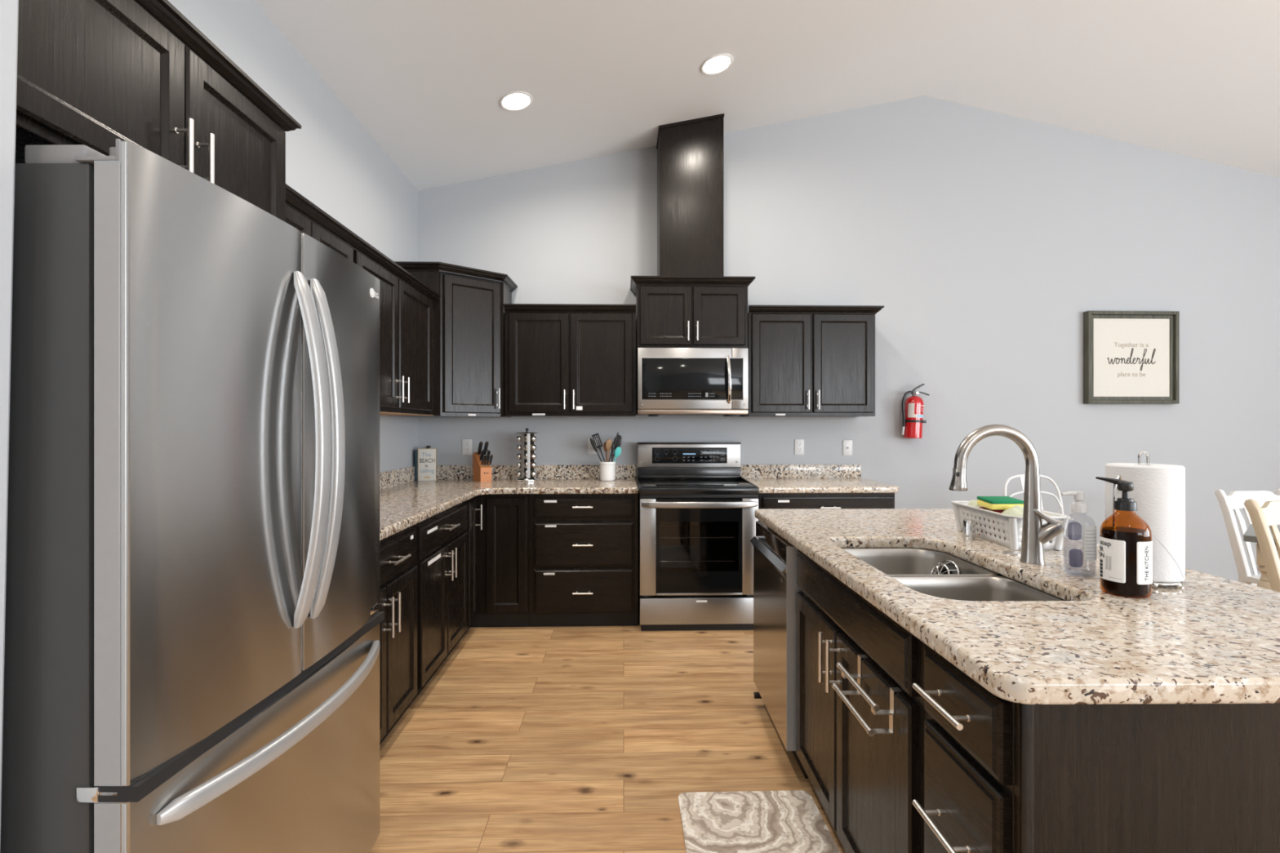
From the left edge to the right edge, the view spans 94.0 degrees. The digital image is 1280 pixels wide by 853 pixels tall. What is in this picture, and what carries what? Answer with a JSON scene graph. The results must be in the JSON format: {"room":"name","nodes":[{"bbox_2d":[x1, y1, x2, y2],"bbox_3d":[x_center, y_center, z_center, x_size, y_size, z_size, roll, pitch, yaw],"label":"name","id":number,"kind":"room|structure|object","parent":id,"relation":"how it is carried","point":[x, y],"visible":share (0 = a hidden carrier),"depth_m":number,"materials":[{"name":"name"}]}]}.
{"room":"kitchen","nodes":[
{"label":"kitchen","id":0,"kind":"room"},
{"bbox_2d":[0,0,18,844],"bbox_3d":[-1.249,-0.234,0.856,0.639,3.090,0.120,0,0,-2],"label":"wall partition","id":1,"kind":"structure","parent":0,"point":[9,9],"depth_m":0.91,"materials":[{"name":"grey paint"}]},
{"bbox_2d":[168,0,417,472],"bbox_3d":[-1.574,-0.236,-0.773,0.100,3.094,10.540,0,0,-2],"label":"wall","id":2,"kind":"structure","parent":0,"point":[333,162],"depth_m":3.12,"materials":[{"name":"grey paint"}]},
{"bbox_2d":[15,0,301,222],"bbox_3d":[-1.301,-0.613,1.382,0.565,0.648,0.931,0,0,-2],"label":"upper cabinet","id":3,"kind":"object","parent":2,"relation":"attached to","point":[91,73],"visible":0.68,"depth_m":1.29,"materials":[{"name":"brown wood"}]},
{"bbox_2d":[285,183,360,262],"bbox_3d":[-1.423,-0.468,2.279,0.370,0.786,0.850,0,0,-2],"label":"upper cabinet","id":4,"kind":"object","parent":2,"relation":"attached to","point":[301,213],"visible":0.06,"depth_m":2.37,"materials":[{"name":"brown wood"}]},
{"bbox_2d":[352,237,440,415],"bbox_3d":[-1.451,-0.468,3.300,0.370,0.786,1.190,0,0,-2],"label":"upper cabinet","id":5,"kind":"object","parent":2,"relation":"attached to","point":[406,304],"visible":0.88,"depth_m":3.27,"materials":[{"name":"brown wood"}]},
{"bbox_2d":[379,464,635,489],"bbox_3d":[-0.814,0.339,3.206,1.636,0.105,2.624,0,0,-2],"label":"backsplash","id":6,"kind":"structure","parent":2,"relation":"attached to","point":[393,477],"depth_m":4.49,"materials":[{"name":"beige stone"}]},
{"bbox_2d":[369,614,845,852],"bbox_3d":[2.747,1.361,-0.655,8.745,0.100,10.740,0,0,-2],"label":"floor","id":7,"kind":"structure","parent":0,"point":[575,739],"depth_m":2.48,"materials":[{"name":"brown wood"}]},
{"bbox_2d":[0,138,384,852],"bbox_3d":[-1.123,0.425,1.406,0.815,1.772,0.908,0,0,0],"label":"refrigerator","id":8,"kind":"object","parent":7,"relation":"on","point":[193,617],"visible":1,"depth_m":1.04,"materials":[{"name":"silver metal"}]},
{"bbox_2d":[379,524,417,745],"bbox_3d":[-1.288,0.872,2.318,0.639,0.879,0.875,0,0,-2],"label":"base cabinet","id":9,"kind":"object","parent":7,"relation":"on","point":[397,551],"visible":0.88,"depth_m":2.51,"materials":[{"name":"brown wood"}]},
{"bbox_2d":[406,501,467,710],"bbox_3d":[-1.313,0.872,3.202,0.639,0.879,0.890,0,0,-2],"label":"base cabinet","id":10,"kind":"object","parent":7,"relation":"on","point":[442,539],"visible":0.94,"depth_m":3.10,"materials":[{"name":"brown wood"}]},
{"bbox_2d":[459,493,529,640],"bbox_3d":[-1.193,0.872,4.080,0.925,0.879,0.854,0,0,-2],"label":"base cabinet","id":11,"kind":"object","parent":7,"relation":"on","point":[497,530],"visible":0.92,"depth_m":3.88,"materials":[{"name":"brown wood"}]},
{"bbox_2d":[379,464,637,541],"bbox_3d":[-0.814,0.359,3.206,1.636,0.146,2.624,0,0,-2],"label":"countertop","id":12,"kind":"structure","parent":11,"relation":"on","point":[405,502],"depth_m":3.87,"materials":[{"name":"beige stone"}]},
{"bbox_2d":[414,449,417,480],"bbox_3d":[-1.629,0.278,4.399,0.026,0.225,0.100,0,0,-4],"label":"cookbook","id":13,"kind":"object","parent":12,"relation":"on","point":[415,451],"visible":0.49,"depth_m":4.35,"materials":[{"name":"blue paper"}]},
{"bbox_2d":[417,448,436,480],"bbox_3d":[-1.555,0.273,4.367,0.130,0.236,0.020,0,0,-16],"label":"decorative sign","id":14,"kind":"object","parent":12,"relation":"on","point":[427,457],"visible":1,"depth_m":4.36,"materials":[{"name":"beige paint"}]},
{"bbox_2d":[472,452,491,481],"bbox_3d":[-1.148,0.286,4.341,0.084,0.208,0.151,0,0,-38],"label":"knife block","id":15,"kind":"object","parent":12,"relation":"on","point":[480,473],"visible":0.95,"depth_m":4.30,"materials":[{"name":"orange wood"}]},
{"bbox_2d":[476,441,482,456],"bbox_3d":[-1.157,0.156,4.316,0.025,0.106,0.063,0,0,-38],"label":"kitchen knife","id":16,"kind":"object","parent":15,"relation":"on","point":[480,446],"visible":0.98,"depth_m":4.31,"materials":[{"name":"black plastic"}]},
{"bbox_2d":[479,450,483,462],"bbox_3d":[-1.137,0.209,4.284,0.019,0.081,0.048,0,0,-38],"label":"kitchen knife","id":17,"kind":"object","parent":15,"relation":"in","point":[482,451],"visible":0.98,"depth_m":4.28,"materials":[{"name":"black plastic"}]},
{"bbox_2d":[480,454,484,466],"bbox_3d":[-1.118,0.238,4.252,0.016,0.086,0.050,0,0,-38],"label":"kitchen knife","id":18,"kind":"object","parent":15,"relation":"in","point":[483,455],"visible":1,"depth_m":4.25,"materials":[{"name":"black plastic"}]},
{"bbox_2d":[483,454,487,466],"bbox_3d":[-1.102,0.238,4.265,0.016,0.086,0.050,0,0,-38],"label":"kitchen knife","id":19,"kind":"object","parent":15,"relation":"in","point":[486,456],"visible":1,"depth_m":4.26,"materials":[{"name":"black plastic"}]},
{"bbox_2d":[483,441,488,453],"bbox_3d":[-1.123,0.156,4.343,0.025,0.106,0.063,0,0,-38],"label":"kitchen knife","id":20,"kind":"object","parent":15,"relation":"on","point":[486,443],"visible":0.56,"depth_m":4.33,"materials":[{"name":"black plastic"}]},
{"bbox_2d":[486,454,490,466],"bbox_3d":[-1.086,0.238,4.277,0.016,0.086,0.050,0,0,-38],"label":"kitchen knife","id":21,"kind":"object","parent":15,"relation":"in","point":[489,455],"visible":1,"depth_m":4.27,"materials":[{"name":"black plastic"}]},
{"bbox_2d":[488,454,493,466],"bbox_3d":[-1.071,0.238,4.289,0.016,0.086,0.050,0,0,-38],"label":"kitchen knife","id":22,"kind":"object","parent":15,"relation":"in","point":[491,455],"visible":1,"depth_m":4.28,"materials":[{"name":"black plastic"}]},
{"bbox_2d":[514,427,539,481],"bbox_3d":[-0.825,0.199,4.364,0.184,0.384,0.184,0,0,-2],"label":"spice rack","id":23,"kind":"object","parent":12,"relation":"on","point":[528,478],"visible":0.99,"depth_m":4.30,"materials":[{"name":"silver metal"}]},
{"bbox_2d":[515,471,521,477],"bbox_3d":[-0.868,0.339,4.337,0.058,0.046,0.047,0,0,-32],"label":"spice jar","id":24,"kind":"object","parent":23,"relation":"on","point":[518,473],"visible":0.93,"depth_m":4.32,"materials":[{"name":"silver metal"}]},
{"bbox_2d":[515,462,521,468],"bbox_3d":[-0.868,0.275,4.337,0.058,0.046,0.047,0,0,-32],"label":"spice jar","id":25,"kind":"object","parent":23,"relation":"on","point":[518,464],"visible":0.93,"depth_m":4.32,"materials":[{"name":"silver metal"}]},
{"bbox_2d":[515,453,521,459],"bbox_3d":[-0.868,0.211,4.337,0.058,0.046,0.047,0,0,-32],"label":"spice jar","id":26,"kind":"object","parent":25,"relation":"on","point":[518,455],"visible":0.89,"depth_m":4.32,"materials":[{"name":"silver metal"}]},
{"bbox_2d":[515,444,521,450],"bbox_3d":[-0.868,0.148,4.337,0.058,0.046,0.047,0,0,-32],"label":"spice jar","id":27,"kind":"object","parent":26,"relation":"on","point":[518,446],"visible":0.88,"depth_m":4.32,"materials":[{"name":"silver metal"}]},
{"bbox_2d":[515,435,521,442],"bbox_3d":[-0.868,0.085,4.337,0.058,0.046,0.047,0,0,-32],"label":"spice jar","id":28,"kind":"object","parent":23,"relation":"in","point":[518,438],"visible":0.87,"depth_m":4.32,"materials":[{"name":"silver metal"}]},
{"bbox_2d":[529,471,537,476],"bbox_3d":[-0.780,0.339,4.340,0.058,0.046,0.047,0,0,28],"label":"spice jar","id":29,"kind":"object","parent":23,"relation":"on","point":[532,473],"visible":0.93,"depth_m":4.32,"materials":[{"name":"silver metal"}]},
{"bbox_2d":[529,462,537,468],"bbox_3d":[-0.780,0.275,4.340,0.058,0.046,0.047,0,0,28],"label":"spice jar","id":30,"kind":"object","parent":23,"relation":"on","point":[532,464],"visible":0.93,"depth_m":4.32,"materials":[{"name":"silver metal"}]},
{"bbox_2d":[529,453,537,459],"bbox_3d":[-0.780,0.211,4.340,0.058,0.046,0.047,0,0,28],"label":"spice jar","id":31,"kind":"object","parent":23,"relation":"on","point":[532,456],"visible":0.9,"depth_m":4.32,"materials":[{"name":"silver metal"}]},
{"bbox_2d":[529,444,537,450],"bbox_3d":[-0.780,0.148,4.340,0.058,0.046,0.047,0,0,28],"label":"spice jar","id":32,"kind":"object","parent":23,"relation":"in","point":[532,447],"visible":0.96,"depth_m":4.32,"materials":[{"name":"silver metal"}]},
{"bbox_2d":[529,435,537,442],"bbox_3d":[-0.780,0.085,4.340,0.058,0.046,0.047,0,0,28],"label":"spice jar","id":33,"kind":"object","parent":23,"relation":"in","point":[532,438],"visible":0.96,"depth_m":4.32,"materials":[{"name":"silver metal"}]},
{"bbox_3d":[-0.824,0.338,4.347,0.047,0.047,0.059,0,0,-2],"label":"spice jar","id":34,"kind":"object","parent":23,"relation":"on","visible":0},
{"bbox_3d":[-0.824,0.275,4.347,0.047,0.047,0.059,0,0,-2],"label":"spice jar","id":35,"kind":"object","parent":34,"relation":"on","visible":0},
{"bbox_2d":[524,453,527,459],"bbox_3d":[-0.824,0.211,4.347,0.047,0.046,0.058,0,0,-2],"label":"spice jar","id":36,"kind":"object","parent":35,"relation":"on","point":[525,454],"visible":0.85,"depth_m":4.32,"materials":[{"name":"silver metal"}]},
{"bbox_2d":[599,461,615,480],"bbox_3d":[-0.238,0.321,4.380,0.120,0.139,0.120,0,0,-2],"label":"utensil crock","id":37,"kind":"object","parent":12,"relation":"on","point":[607,469],"visible":0.95,"depth_m":4.33,"materials":[{"name":"white ceramic"}]},
{"bbox_2d":[590,437,602,462],"bbox_3d":[-0.291,0.230,4.379,0.152,0.304,0.012,0,0,-2],"label":"spatula","id":38,"kind":"object","parent":37,"relation":"in","point":[593,443],"visible":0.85,"depth_m":4.37,"materials":[{"name":"black plastic"}]},
{"bbox_2d":[591,432,604,462],"bbox_3d":[-0.284,0.212,4.401,0.144,0.340,0.020,0,0,-2],"label":"slotted spatula","id":39,"kind":"object","parent":37,"relation":"in","point":[599,446],"visible":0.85,"depth_m":4.40,"materials":[{"name":"black plastic"}]},
{"bbox_2d":[603,442,607,462],"bbox_3d":[-0.253,0.245,4.416,0.037,0.270,0.022,0,0,-2],"label":"wooden spoon","id":40,"kind":"object","parent":37,"relation":"in","point":[604,444],"visible":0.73,"depth_m":4.41,"materials":[{"name":"brown wood"}]},
{"bbox_2d":[605,439,612,462],"bbox_3d":[-0.227,0.233,4.385,0.051,0.295,0.020,0,0,-2],"label":"wooden spoon","id":41,"kind":"object","parent":37,"relation":"in","point":[608,443],"visible":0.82,"depth_m":4.38,"materials":[{"name":"brown wood"}]},
{"bbox_2d":[611,442,613,462],"bbox_3d":[-0.202,0.245,4.348,0.026,0.270,0.017,0,0,-2],"label":"tool","id":42,"kind":"object","parent":37,"relation":"in","point":[612,444],"visible":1,"depth_m":4.34,"materials":[{"name":"black plastic"}]},
{"bbox_2d":[608,432,618,462],"bbox_3d":[-0.214,0.209,4.365,0.117,0.345,0.010,0,0,-6],"label":"stick","id":43,"kind":"object","parent":37,"relation":"in","point":[617,433],"visible":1,"depth_m":4.36,"materials":[{"name":"black plastic"}]},
{"bbox_2d":[613,435,622,458],"bbox_3d":[-0.192,0.219,4.416,0.116,0.325,0.023,0,0,-6],"label":"ladle","id":44,"kind":"object","parent":37,"relation":"in","point":[619,440],"visible":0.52,"depth_m":4.41,"materials":[{"name":"black plastic"}]},
{"bbox_2d":[613,446,621,462],"bbox_3d":[-0.187,0.263,4.376,0.100,0.238,0.022,0,0,-2],"label":"spoon","id":45,"kind":"object","parent":37,"relation":"in","point":[618,451],"visible":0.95,"depth_m":4.37,"materials":[{"name":"teal plastic"}]},
{"bbox_2d":[528,492,638,626],"bbox_3d":[-0.375,0.872,4.186,0.712,0.879,0.689,0,0,-2],"label":"base cabinet","id":46,"kind":"object","parent":7,"relation":"on","point":[584,548],"visible":0.98,"depth_m":3.88,"materials":[{"name":"brown wood"}]},
{"bbox_2d":[636,441,759,631],"bbox_3d":[0.372,0.712,4.148,0.782,1.199,0.752,0,0,-2],"label":"range oven","id":47,"kind":"object","parent":7,"relation":"on","point":[697,520],"visible":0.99,"depth_m":3.84,"materials":[{"name":"silver metal"}]},
{"bbox_2d":[657,450,724,461],"bbox_3d":[0.378,0.212,4.441,0.507,0.075,0.001,0,0,-2],"label":"control panel","id":48,"kind":"object","parent":47,"relation":"attached to","point":[662,455],"depth_m":4.44,"materials":[{"name":"black glass"}]},
{"bbox_2d":[638,479,759,494],"bbox_3d":[0.372,0.408,4.126,0.772,0.050,0.612,0,0,-2],"label":"cooktop","id":49,"kind":"object","parent":47,"relation":"in","point":[646,486],"depth_m":3.84,"materials":[{"name":"black glass"}]},
{"bbox_2d":[678,790,839,852],"bbox_3d":[0.383,1.306,1.608,0.470,0.010,1.050,0,0,-2],"label":"rug","id":50,"kind":"object","parent":7,"relation":"on","point":[748,821],"visible":1,"depth_m":1.96,"materials":[{"name":"beige fabric"}]},
{"bbox_2d":[750,520,808,778],"bbox_3d":[0.839,0.875,2.536,0.628,0.872,0.617,0,0,-1],"label":"dishwasher","id":51,"kind":"object","parent":7,"relation":"on","point":[775,588],"visible":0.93,"depth_m":2.39,"materials":[{"name":"silver metal"}]},
{"bbox_2d":[757,493,894,541],"bbox_3d":[1.224,0.872,4.229,0.914,0.879,0.689,0,0,-2],"label":"base cabinet","id":52,"kind":"object","parent":7,"relation":"on","point":[766,500],"visible":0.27,"depth_m":3.93,"materials":[{"name":"brown wood"}]},
{"bbox_2d":[739,464,899,493],"bbox_3d":[1.240,0.359,4.237,0.948,0.146,0.674,0,0,-2],"label":"countertop","id":53,"kind":"structure","parent":52,"relation":"on","point":[769,478],"depth_m":4.46,"materials":[{"name":"stone"}]},
{"bbox_2d":[795,549,1005,852],"bbox_3d":[0.861,0.872,1.747,0.640,0.879,0.943,0,0,-1],"label":"base cabinet","id":54,"kind":"object","parent":7,"relation":"on","point":[867,787],"visible":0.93,"depth_m":1.62,"materials":[{"name":"brown wood"}]},
{"bbox_2d":[831,654,902,736],"bbox_3d":[0.559,0.655,1.481,0.085,0.099,0.248,0,0,-1],"label":"towel bar","id":55,"kind":"object","parent":54,"relation":"attached to","point":[875,709],"visible":1,"depth_m":1.42,"materials":[{"name":"silver metal"}]},
{"bbox_2d":[912,644,1013,852],"bbox_3d":[0.867,0.872,1.125,0.640,0.879,0.298,0,0,-1],"label":"base cabinet","id":56,"kind":"object","parent":7,"relation":"on","point":[969,729],"visible":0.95,"depth_m":1.08,"materials":[{"name":"brown wood"}]},
{"bbox_2d":[1003,474,1099,546],"bbox_3d":[2.502,0.806,3.589,0.443,1.014,0.472,0,0,-5],"label":"bar stool","id":57,"kind":"object","parent":7,"relation":"on","point":[1021,477],"visible":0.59,"depth_m":3.79,"materials":[{"name":"white paint"}]},
{"bbox_2d":[1013,702,1279,852],"bbox_3d":[0.927,0.872,1.905,0.655,0.879,1.899,0,0,-1],"label":"kitchen island","id":58,"kind":"object","parent":7,"relation":"on","point":[1088,778],"visible":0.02,"depth_m":0.96,"materials":[{"name":"brown wood"}]},
{"bbox_2d":[754,508,1279,704],"bbox_3d":[1.037,0.411,1.898,0.965,0.040,1.945,0,0,-1],"label":"island countertop","id":59,"kind":"structure","parent":58,"relation":"on","point":[1210,638],"depth_m":1.19,"materials":[{"name":"stone"}]},
{"bbox_2d":[843,547,1064,601],"bbox_3d":[0.854,0.527,1.738,0.428,0.189,0.812,0,0,-1],"label":"sink","id":60,"kind":"object","parent":59,"relation":"in","point":[912,567],"visible":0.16,"depth_m":1.72,"materials":[{"name":"silver metal"}]},
{"bbox_2d":[930,560,961,574],"bbox_3d":[0.983,0.485,1.925,0.074,0.108,0.113,0,0,-1],"label":"strainer","id":61,"kind":"object","parent":60,"relation":"in","point":[946,568],"visible":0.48,"depth_m":1.93,"materials":[{"name":"silver metal"}]},
{"bbox_2d":[962,519,975,539],"bbox_3d":[1.152,0.358,2.092,0.039,0.066,0.039,0,0,-2],"label":"air gap","id":62,"kind":"object","parent":59,"relation":"on","point":[968,525],"visible":1,"depth_m":2.08,"materials":[{"name":"silver metal"}]},
{"bbox_2d":[948,424,1064,564],"bbox_3d":[1.051,0.191,1.718,0.312,0.400,0.078,0,0,-1],"label":"faucet","id":63,"kind":"object","parent":59,"relation":"on","point":[1035,535],"visible":1,"depth_m":1.71,"materials":[{"name":"silver metal"}]},
{"bbox_2d":[951,501,1070,550],"bbox_3d":[1.266,0.336,2.071,0.194,0.110,0.406,0,0,1],"label":"basket","id":64,"kind":"object","parent":59,"relation":"on","point":[1012,525],"visible":0.65,"depth_m":1.97,"materials":[{"name":"white plastic"}]},
{"bbox_2d":[961,500,982,531],"bbox_3d":[1.257,0.321,2.173,0.120,0.130,0.105,0,0,-1],"label":"dishcloth","id":65,"kind":"object","parent":64,"relation":"in","point":[972,503],"visible":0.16,"depth_m":2.17,"materials":[{"name":"beige fabric"}]},
{"bbox_2d":[978,506,1004,537],"bbox_3d":[1.231,0.334,2.072,0.070,0.105,0.090,0,0,-1],"label":"sponge","id":66,"kind":"object","parent":64,"relation":"in","point":[984,508],"visible":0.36,"depth_m":2.04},
{"bbox_2d":[997,505,1023,541],"bbox_3d":[1.259,0.322,1.973,0.125,0.128,0.115,0,0,-1],"label":"dishcloth","id":67,"kind":"object","parent":64,"relation":"in","point":[1017,510],"visible":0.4,"depth_m":1.96,"materials":[{"name":"beige fabric"}]},
{"bbox_2d":[977,496,1023,510],"bbox_3d":[1.243,0.262,2.061,0.112,0.037,0.092,0,0,-1],"label":"sponge","id":68,"kind":"object","parent":67,"relation":"on","point":[993,503],"visible":0.84,"depth_m":2.02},
{"bbox_2d":[1002,550,1021,555],"bbox_3d":[1.153,0.388,1.852,0.052,0.006,0.052,0,0,-2],"label":"cover","id":69,"kind":"object","parent":59,"relation":"on","point":[1007,552],"visible":0.95,"depth_m":1.84,"materials":[{"name":"silver metal"}]},
{"bbox_2d":[1061,491,1096,575],"bbox_3d":[1.164,0.280,1.581,0.072,0.220,0.073,0,0,-44],"label":"soap bottle","id":70,"kind":"object","parent":59,"relation":"on","point":[1076,557],"visible":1,"depth_m":1.57,"materials":[{"name":"clear plastic"}]},
{"bbox_2d":[1095,476,1152,598],"bbox_3d":[1.141,0.256,1.404,0.098,0.270,0.096,0,0,19],"label":"soap bottle","id":71,"kind":"object","parent":59,"relation":"on","point":[1126,542],"visible":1,"depth_m":1.37,"materials":[{"name":"orange glass"}]},
{"bbox_2d":[1099,540,1120,579],"bbox_3d":[1.098,0.312,1.398,0.010,0.085,0.059,0,0,-8],"label":"print","id":72,"kind":"object","parent":71,"relation":"attached to","point":[1109,550],"depth_m":1.39},
{"bbox_2d":[1145,546,1148,581],"bbox_3d":[1.151,0.310,1.357,0.006,0.078,0.007,0,0,34],"label":"print","id":73,"kind":"object","parent":71,"relation":"attached to","point":[1145,546],"depth_m":1.36},
{"bbox_2d":[1112,451,1184,587],"bbox_3d":[1.280,0.225,1.515,0.155,0.330,0.155,0,0,29],"label":"paper towel holder","id":74,"kind":"object","parent":59,"relation":"on","point":[1177,584],"visible":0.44,"depth_m":1.49,"materials":[{"name":"silver metal"}]},
{"bbox_2d":[1104,462,1185,582],"bbox_3d":[1.280,0.235,1.518,0.156,0.280,0.157,0,0,-2],"label":"paper towel roll","id":75,"kind":"object","parent":74,"relation":"on","point":[1158,491],"visible":0.72,"depth_m":1.45,"materials":[{"name":"white paper"}]},
{"bbox_2d":[1214,488,1279,584],"bbox_3d":[3.722,0.845,3.378,0.430,0.937,0.550,0,0,-4],"label":"dining chair","id":76,"kind":"object","parent":7,"relation":"on","point":[1235,500],"visible":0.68,"depth_m":3.55,"materials":[{"name":"white paint"}]},
{"bbox_2d":[1243,524,1279,590],"bbox_3d":[3.482,0.928,2.935,0.550,0.765,0.700,0,0,-42],"label":"dining table","id":77,"kind":"object","parent":7,"relation":"on","point":[1249,535],"visible":0.23,"depth_m":3.00,"materials":[{"name":"beige paint"}]},
{"bbox_2d":[1244,498,1279,592],"bbox_3d":[2.995,0.820,2.475,0.430,0.987,0.564,0,0,-5],"label":"dining chair","id":78,"kind":"object","parent":7,"relation":"on","point":[1268,514],"visible":0.91,"depth_m":2.66,"materials":[{"name":"beige paint"}]},
{"bbox_2d":[253,0,1279,190],"bbox_3d":[2.747,-2.098,-0.655,8.745,1.114,10.740,0,0,-2],"label":"ceiling","id":79,"kind":"structure","parent":0,"point":[427,80],"depth_m":3.67,"materials":[{"name":"white paint"}]},
{"bbox_2d":[499,91,533,111],"bbox_3d":[-0.744,-1.959,3.592,0.198,0.045,0.201,0,0,3],"label":"ceiling light","id":80,"kind":"object","parent":79,"relation":"attached to","point":[513,100],"visible":1,"depth_m":3.59,"materials":[{"name":"white paint"}]},
{"bbox_2d":[700,53,733,75],"bbox_3d":[0.467,-2.201,3.625,0.198,0.045,0.201,0,0,3],"label":"ceiling light","id":81,"kind":"object","parent":79,"relation":"attached to","point":[718,63],"visible":1,"depth_m":3.62,"materials":[{"name":"white paint"}]},
{"bbox_2d":[417,95,1279,583],"bbox_3d":[2.601,-0.622,4.663,8.745,3.866,0.100,0,0,-2],"label":"wall","id":82,"kind":"structure","parent":0,"point":[984,239],"depth_m":4.61,"materials":[{"name":"grey paint"}]},
{"bbox_2d":[387,261,517,417],"bbox_3d":[-1.287,-0.572,4.182,0.742,0.995,0.644,0,0,-2],"label":"upper cabinet","id":83,"kind":"object","parent":82,"relation":"attached to","point":[469,311],"visible":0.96,"depth_m":4.03,"materials":[{"name":"brown wood"}]},
{"bbox_2d":[462,439,471,454],"bbox_3d":[-1.304,0.150,4.502,0.072,0.118,0.008,0,0,-2],"label":"wall outlet","id":84,"kind":"object","parent":82,"relation":"attached to","point":[466,443],"visible":1,"depth_m":4.50,"materials":[{"name":"white plastic"}]},
{"bbox_2d":[503,303,635,417],"bbox_3d":[-0.494,-0.470,4.343,0.926,0.782,0.370,0,0,-2],"label":"upper cabinet","id":85,"kind":"object","parent":82,"relation":"attached to","point":[562,360],"visible":1,"depth_m":4.20,"materials":[{"name":"brown wood"}]},
{"bbox_2d":[587,438,597,453],"bbox_3d":[-0.360,0.145,4.527,0.072,0.118,0.008,0,0,-2],"label":"wall outlet","id":86,"kind":"object","parent":82,"relation":"attached to","point":[590,450],"visible":0.51,"depth_m":4.52,"materials":[{"name":"white plastic"}]},
{"bbox_2d":[630,275,755,354],"bbox_3d":[0.368,-0.806,4.357,0.874,0.502,0.390,0,0,-2],"label":"upper cabinet","id":87,"kind":"object","parent":82,"relation":"attached to","point":[672,311],"visible":0.98,"depth_m":4.21,"materials":[{"name":"brown wood"}]},
{"bbox_2d":[656,113,724,275],"bbox_3d":[0.362,-1.645,4.397,0.467,1.176,0.307,0,0,-2],"label":"duct cover","id":88,"kind":"object","parent":87,"relation":"on","point":[690,153],"visible":0.79,"depth_m":4.25,"materials":[{"name":"brown wood"}]},
{"bbox_2d":[636,347,747,416],"bbox_3d":[0.365,-0.315,4.334,0.772,0.476,0.434,0,0,-2],"label":"microwave","id":89,"kind":"object","parent":87,"relation":"attached to","point":[671,381],"visible":1,"depth_m":4.16,"materials":[{"name":"silver metal"}]},
{"bbox_2d":[794,439,804,454],"bbox_3d":[1.219,0.152,4.571,0.072,0.118,0.008,0,0,-2],"label":"wall outlet","id":90,"kind":"object","parent":82,"relation":"attached to","point":[798,443],"visible":1,"depth_m":4.57,"materials":[{"name":"white plastic"}]},
{"bbox_2d":[739,464,861,478],"bbox_3d":[1.224,0.339,4.564,0.933,0.105,0.020,0,0,-2],"label":"backsplash","id":91,"kind":"structure","parent":82,"relation":"attached to","point":[747,471],"depth_m":4.55,"materials":[{"name":"beige stone"}]},
{"bbox_2d":[739,305,884,417],"bbox_3d":[1.247,-0.470,4.391,0.958,0.782,0.370,0,0,-2],"label":"upper cabinet","id":92,"kind":"object","parent":82,"relation":"attached to","point":[804,361],"visible":0.98,"depth_m":4.25,"materials":[{"name":"brown wood"}]},
{"bbox_2d":[843,440,852,455],"bbox_3d":[1.592,0.158,4.577,0.072,0.118,0.016,0,0,-2],"label":"cable plate","id":93,"kind":"object","parent":82,"relation":"attached to","point":[847,444],"visible":1,"depth_m":4.58,"materials":[{"name":"white plastic"}]},
{"bbox_2d":[901,383,929,438],"bbox_3d":[2.085,-0.123,4.518,0.181,0.417,0.143,0,0,31],"label":"fire extinguisher","id":94,"kind":"object","parent":82,"relation":"attached to","point":[913,408],"visible":1,"depth_m":4.48,"materials":[{"name":"red metal"}]},
{"bbox_2d":[1083,311,1179,404],"bbox_3d":[3.797,-0.537,4.618,0.714,0.713,0.055,0,0,-2],"label":"framed sign","id":95,"kind":"object","parent":82,"relation":"attached to","point":[1130,357],"visible":1,"depth_m":4.61,"materials":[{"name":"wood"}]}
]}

